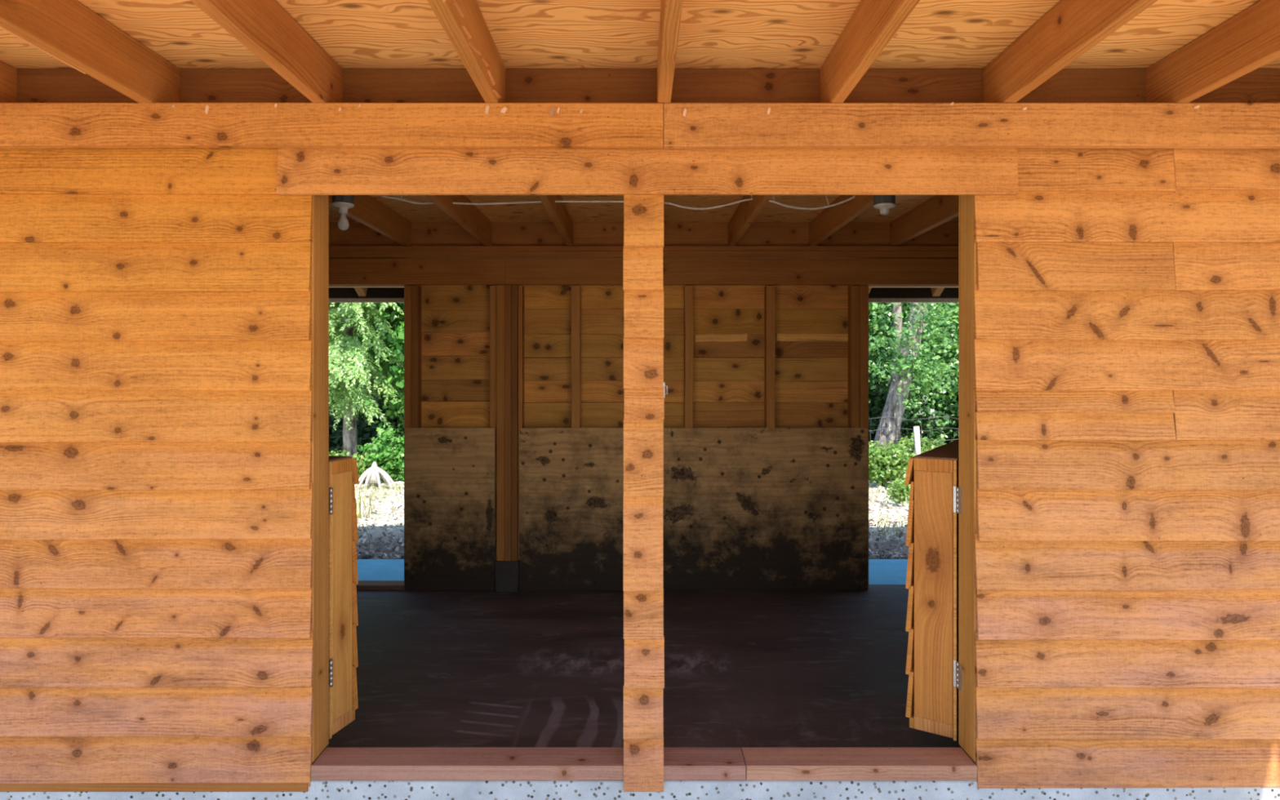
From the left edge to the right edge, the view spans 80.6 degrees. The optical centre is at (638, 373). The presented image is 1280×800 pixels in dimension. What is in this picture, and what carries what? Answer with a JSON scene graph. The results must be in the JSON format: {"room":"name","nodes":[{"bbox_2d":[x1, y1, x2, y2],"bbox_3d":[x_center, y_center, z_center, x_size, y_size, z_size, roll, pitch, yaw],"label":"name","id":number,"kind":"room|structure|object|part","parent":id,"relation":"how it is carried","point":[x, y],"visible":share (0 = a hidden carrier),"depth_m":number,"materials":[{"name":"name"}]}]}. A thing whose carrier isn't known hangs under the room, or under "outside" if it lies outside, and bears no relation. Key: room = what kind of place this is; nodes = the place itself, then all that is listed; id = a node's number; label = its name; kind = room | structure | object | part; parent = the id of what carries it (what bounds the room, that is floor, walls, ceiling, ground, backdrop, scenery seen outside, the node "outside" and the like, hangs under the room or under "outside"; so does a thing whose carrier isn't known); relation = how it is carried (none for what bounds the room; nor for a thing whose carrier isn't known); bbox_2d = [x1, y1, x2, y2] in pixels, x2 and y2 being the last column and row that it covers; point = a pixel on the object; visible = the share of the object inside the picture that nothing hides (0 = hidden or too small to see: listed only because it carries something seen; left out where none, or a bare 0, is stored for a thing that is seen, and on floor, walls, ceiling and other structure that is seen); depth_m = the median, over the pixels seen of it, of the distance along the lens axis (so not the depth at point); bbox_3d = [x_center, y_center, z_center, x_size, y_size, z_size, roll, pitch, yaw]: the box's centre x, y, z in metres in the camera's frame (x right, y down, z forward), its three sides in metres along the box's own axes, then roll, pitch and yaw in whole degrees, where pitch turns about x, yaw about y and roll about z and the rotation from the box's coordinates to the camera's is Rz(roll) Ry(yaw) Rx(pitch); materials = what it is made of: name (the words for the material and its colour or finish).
{"room":"covered stable porch","nodes":[
{"label":"covered stable porch","id":0,"kind":"room"},
{"bbox_2d":[356,559,907,584],"bbox_3d":[0.000,1.682,6.205,8.300,0.116,0.810,0,0,0],"label":"slab","id":1,"kind":"object","parent":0,"point":[881,571],"depth_m":6.21,"materials":[{"name":"concrete"}]},
{"bbox_2d":[0,102,1279,791],"bbox_3d":[0.000,0.271,2.759,7.500,2.454,0.206,0,0,0],"label":"wall","id":2,"kind":"structure","parent":0,"point":[164,267],"depth_m":2.71,"materials":[{"name":"brown wood"}]},
{"bbox_2d":[328,455,359,738],"bbox_3d":[-1.663,0.862,3.077,1.078,1.064,0.220,0,0,16],"label":"door","id":3,"kind":"structure","parent":2,"relation":"in","point":[343,470],"depth_m":2.95,"materials":[{"name":"brown wood"}]},
{"bbox_3d":[-1.686,0.866,3.025,1.060,1.057,0.011,0,0,16],"label":"lining panel","id":4,"kind":"part","parent":3,"relation":"part of","materials":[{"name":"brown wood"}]},
{"bbox_3d":[-1.667,0.361,3.091,1.060,0.049,0.122,0,0,16],"label":"rail","id":5,"kind":"part","parent":3,"relation":"part of","materials":[{"name":"brown wood"}]},
{"bbox_3d":[-1.667,1.361,3.091,1.060,0.049,0.122,0,0,16],"label":"rail","id":6,"kind":"part","parent":3,"relation":"part of","materials":[{"name":"brown wood"}]},
{"bbox_3d":[0.092,0.060,2.780,0.010,0.056,0.040,0,0,0],"label":"keeper plate","id":7,"kind":"part","parent":2,"relation":"part of","materials":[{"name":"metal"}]},
{"bbox_2d":[903,439,962,741],"bbox_3d":[1.427,0.863,3.359,0.221,1.078,1.124,0,0,33],"label":"door","id":8,"kind":"structure","parent":2,"relation":"in","point":[934,669],"depth_m":2.92,"materials":[{"name":"brown wood"}]},
{"bbox_3d":[1.436,0.355,3.377,0.143,0.049,1.080,0,0,33],"label":"rail","id":9,"kind":"part","parent":8,"relation":"part of","materials":[{"name":"brown wood"}]},
{"bbox_3d":[1.436,1.369,3.377,0.143,0.049,1.080,0,0,33],"label":"rail","id":10,"kind":"part","parent":8,"relation":"part of","materials":[{"name":"brown wood"}]},
{"bbox_3d":[1.503,0.867,3.335,0.011,1.071,1.080,0,0,33],"label":"lining panel","id":11,"kind":"part","parent":8,"relation":"part of","materials":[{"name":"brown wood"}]},
{"bbox_2d":[0,0,1279,245],"bbox_3d":[0.012,-1.048,2.950,7.524,0.223,5.700,0,0,0],"label":"ceiling","id":12,"kind":"structure","parent":0,"point":[140,51],"depth_m":2.63,"materials":[{"name":"brown wood"}]},
{"bbox_2d":[331,195,354,230],"bbox_3d":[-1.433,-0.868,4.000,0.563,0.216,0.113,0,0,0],"label":"ceiling light","id":13,"kind":"object","parent":12,"relation":"attached to","point":[343,202],"visible":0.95,"depth_m":3.98,"materials":[{"name":"white glass"}]},
{"bbox_3d":[-1.565,-0.807,4.000,0.059,0.094,0.059,0,0,0],"label":"light bulb","id":14,"kind":"part","parent":13,"relation":"part of","materials":[{"name":"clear glass"}]},
{"bbox_2d":[378,195,854,209],"bbox_3d":[-0.199,-1.062,4.500,3.024,0.169,0.012,0,0,0],"label":"power cable","id":15,"kind":"object","parent":12,"relation":"attached to","point":[384,196],"visible":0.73,"depth_m":4.50,"materials":[{"name":"plastic"}]},
{"bbox_2d":[873,195,895,215],"bbox_3d":[1.312,-0.901,4.020,0.113,0.110,0.113,0,0,0],"label":"ceiling light","id":16,"kind":"object","parent":12,"relation":"attached to","point":[882,202],"visible":0.98,"depth_m":3.99,"materials":[{"name":"grey metal"}]},
{"bbox_2d":[0,780,1279,799],"bbox_3d":[0.000,1.599,2.783,7.500,0.283,0.155,0,0,0],"label":"concrete foundation","id":17,"kind":"object","parent":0,"point":[317,790],"visible":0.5,"depth_m":2.71,"materials":[{"name":"concrete"}]},
{"bbox_2d":[328,245,958,591],"bbox_3d":[0.000,0.333,5.688,7.500,2.577,0.185,0,0,0],"label":"wall","id":18,"kind":"structure","parent":0,"point":[514,390],"depth_m":5.63,"materials":[{"name":"brown wood"}]},
{"bbox_3d":[-1.407,1.011,5.633,0.673,1.210,0.013,0,0,0],"label":"plywood panel","id":19,"kind":"part","parent":18,"relation":"part of","materials":[{"name":"brown wood"}]},
{"bbox_3d":[-1.672,-0.937,5.709,4.157,0.037,0.142,0,0,0],"label":"plate","id":20,"kind":"part","parent":18,"relation":"part of","materials":[{"name":"brown wood"}]},
{"bbox_3d":[-0.393,1.011,5.633,0.990,1.210,0.013,0,0,0],"label":"plywood panel","id":21,"kind":"part","parent":18,"relation":"part of","materials":[{"name":"brown wood"}]},
{"bbox_3d":[0.000,-0.892,5.710,7.500,0.050,0.140,0,0,0],"label":"plate","id":22,"kind":"part","parent":18,"relation":"part of","materials":[{"name":"brown wood"}]},
{"bbox_3d":[0.908,1.011,5.633,1.605,1.210,0.013,0,0,0],"label":"plywood panel","id":23,"kind":"part","parent":18,"relation":"part of","materials":[{"name":"brown wood"}]},
{"bbox_3d":[2.079,-0.937,5.708,3.341,0.037,0.144,0,0,0],"label":"plate","id":24,"kind":"part","parent":18,"relation":"part of","materials":[{"name":"brown wood"}]},
{"bbox_2d":[319,584,968,755],"bbox_3d":[0.000,1.680,4.330,7.500,0.120,2.940,0,0,0],"label":"floor","id":25,"kind":"structure","parent":0,"point":[436,668],"depth_m":4.08,"materials":[{"name":"black rubber"}]},
{"bbox_2d":[328,287,958,302],"bbox_3d":[0.016,-0.891,3.299,7.532,0.562,6.399,0,0,0],"label":"roof","id":26,"kind":"structure","parent":0,"point":[336,295],"depth_m":6.46,"materials":[{"name":"brown wood"}]},
{"label":"outside","id":27,"kind":"structure","parent":0,"visible":0},
{"bbox_2d":[329,306,958,559],"bbox_3d":[0.000,-6.780,23.610,40.000,16.914,34.000,0,0,0],"label":"ground","id":28,"kind":"structure","parent":27,"point":[375,535],"depth_m":8.29,"materials":[{"name":"grey gravel"}]},
{"bbox_2d":[328,448,358,461],"bbox_3d":[-4.403,1.382,11.022,0.663,0.581,0.439,0,0,0],"label":"shrub","id":29,"kind":"object","parent":28,"relation":"on","point":[333,453],"visible":0.05,"depth_m":10.96,"materials":[{"name":"green plant"}]},
{"bbox_2d":[330,313,397,448],"bbox_3d":[-6.353,-1.399,15.405,5.482,6.192,3.076,0,0,0],"label":"tree","id":30,"kind":"object","parent":28,"relation":"on","point":[380,399],"visible":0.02,"depth_m":15.06,"materials":[{"name":"green plant"}]},
{"bbox_2d":[328,302,404,457],"bbox_3d":[-4.621,-1.429,11.960,3.452,6.304,3.437,0,0,0],"label":"cedar tree","id":31,"kind":"object","parent":28,"relation":"on","point":[349,361],"visible":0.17,"depth_m":11.43,"materials":[{"name":"green plant"}]},
{"bbox_2d":[329,414,403,453],"bbox_3d":[-4.401,1.170,12.098,2.478,1.100,0.077,0,0,0],"label":"wire fence","id":32,"kind":"object","parent":28,"relation":"on","point":[380,415],"visible":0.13,"depth_m":12.10,"materials":[{"name":"grey metal"}]},
{"bbox_2d":[352,451,383,483],"bbox_3d":[-4.058,1.390,11.201,0.575,0.566,0.484,0,0,0],"label":"shrub","id":33,"kind":"object","parent":28,"relation":"on","point":[362,465],"visible":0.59,"depth_m":11.11,"materials":[{"name":"green plant"}]},
{"bbox_2d":[355,482,381,519],"bbox_3d":[-3.072,1.422,8.492,0.320,0.436,0.230,0,0,42],"label":"grass tuft","id":34,"kind":"object","parent":28,"relation":"on","point":[358,509],"visible":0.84,"depth_m":8.52,"materials":[{"name":"plant"}]},
{"bbox_2d":[354,461,403,489],"bbox_3d":[-3.652,1.454,10.803,0.852,0.387,0.355,0,0,0],"label":"stump","id":35,"kind":"object","parent":28,"relation":"on","point":[372,473],"visible":0.9,"depth_m":10.74,"materials":[{"name":"white wood"}]},
{"bbox_3d":[-3.782,1.410,10.800,0.146,0.300,0.148,0,0,0],"label":"crown","id":36,"kind":"part","parent":35,"relation":"part of","materials":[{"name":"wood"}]},
{"bbox_2d":[356,424,404,481],"bbox_3d":[-3.705,1.216,11.253,0.840,0.915,0.866,0,0,-39],"label":"shrub","id":37,"kind":"object","parent":28,"relation":"on","point":[393,456],"visible":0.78,"depth_m":11.13,"materials":[{"name":"green plant"}]},
{"bbox_2d":[357,302,404,447],"bbox_3d":[-3.382,-0.427,12.194,2.632,4.310,2.342,0,0,0],"label":"maple tree","id":38,"kind":"object","parent":28,"relation":"on","point":[392,343],"visible":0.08,"depth_m":11.79,"materials":[{"name":"green plant"}]},
{"bbox_2d":[355,479,906,540],"bbox_3d":[0.003,1.585,9.392,12.026,0.110,4.044,0,0,0],"label":"grass cover","id":39,"kind":"structure","parent":28,"relation":"on","point":[383,486],"depth_m":9.47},
{"bbox_2d":[355,484,910,559],"bbox_3d":[-0.003,1.610,8.730,10.853,0.084,4.265,0,0,0],"label":"chips","id":40,"kind":"object","parent":28,"relation":"on","point":[359,554],"visible":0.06,"depth_m":7.72,"materials":[{"name":"grey gravel"}]},
{"bbox_2d":[328,367,958,456],"bbox_3d":[0.113,0.873,14.165,17.597,2.123,2.581,0,0,0],"label":"undergrowth","id":41,"kind":"object","parent":28,"relation":"on","point":[908,423],"visible":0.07,"depth_m":13.77,"materials":[{"name":"green plant"}]},
{"bbox_2d":[868,315,893,405],"bbox_3d":[3.500,-1.461,15.964,4.515,6.584,2.917,0,0,0],"label":"tree","id":42,"kind":"object","parent":28,"relation":"on","point":[871,315],"visible":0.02,"depth_m":15.72,"materials":[{"name":"green plant"}]},
{"bbox_2d":[868,440,915,487],"bbox_3d":[3.546,1.314,11.000,0.918,0.754,0.886,0,0,-32],"label":"shrub","id":43,"kind":"object","parent":28,"relation":"on","point":[883,464],"visible":0.8,"depth_m":10.84,"materials":[{"name":"green plant"}]},
{"bbox_2d":[877,478,911,506],"bbox_3d":[3.270,1.493,9.392,0.494,0.358,0.389,0,0,-12],"label":"shrub","id":44,"kind":"object","parent":28,"relation":"on","point":[901,491],"visible":0.89,"depth_m":9.34,"materials":[{"name":"green plant"}]},
{"bbox_2d":[870,416,956,469],"bbox_3d":[4.449,1.170,11.649,2.378,1.100,0.077,0,0,0],"label":"wire fence","id":45,"kind":"object","parent":28,"relation":"on","point":[886,416],"visible":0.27,"depth_m":11.65,"materials":[{"name":"grey metal"}]},
{"bbox_2d":[868,304,958,439],"bbox_3d":[6.549,-1.581,16.488,5.570,6.348,3.105,0,0,0],"label":"tree","id":46,"kind":"object","parent":28,"relation":"on","point":[883,397],"visible":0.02,"depth_m":16.12,"materials":[{"name":"green plant"}]},
{"bbox_2d":[868,302,958,449],"bbox_3d":[4.979,-0.906,13.700,3.971,5.388,3.489,0,0,0],"label":"tree","id":47,"kind":"object","parent":28,"relation":"on","point":[907,345],"visible":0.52,"depth_m":12.85,"materials":[{"name":"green plant"}]},
{"bbox_2d":[913,426,920,455],"bbox_3d":[4.253,1.262,11.500,0.113,0.918,0.088,0,0,0],"label":"stake","id":48,"kind":"object","parent":28,"relation":"on","point":[916,428],"visible":0.6,"depth_m":11.47,"materials":[{"name":"white wood"}]},
{"bbox_2d":[887,302,958,443],"bbox_3d":[6.190,-0.827,14.640,3.006,5.107,2.567,0,0,0],"label":"slim tree","id":49,"kind":"object","parent":28,"relation":"on","point":[949,341],"visible":0.05,"depth_m":14.19,"materials":[{"name":"green plant"}]},
{"bbox_2d":[897,432,952,457],"bbox_3d":[4.575,1.301,11.892,1.165,0.781,0.926,0,0,0],"label":"shrub","id":50,"kind":"object","parent":28,"relation":"on","point":[926,445],"visible":0.26,"depth_m":11.79,"materials":[{"name":"green plant"}]}
]}

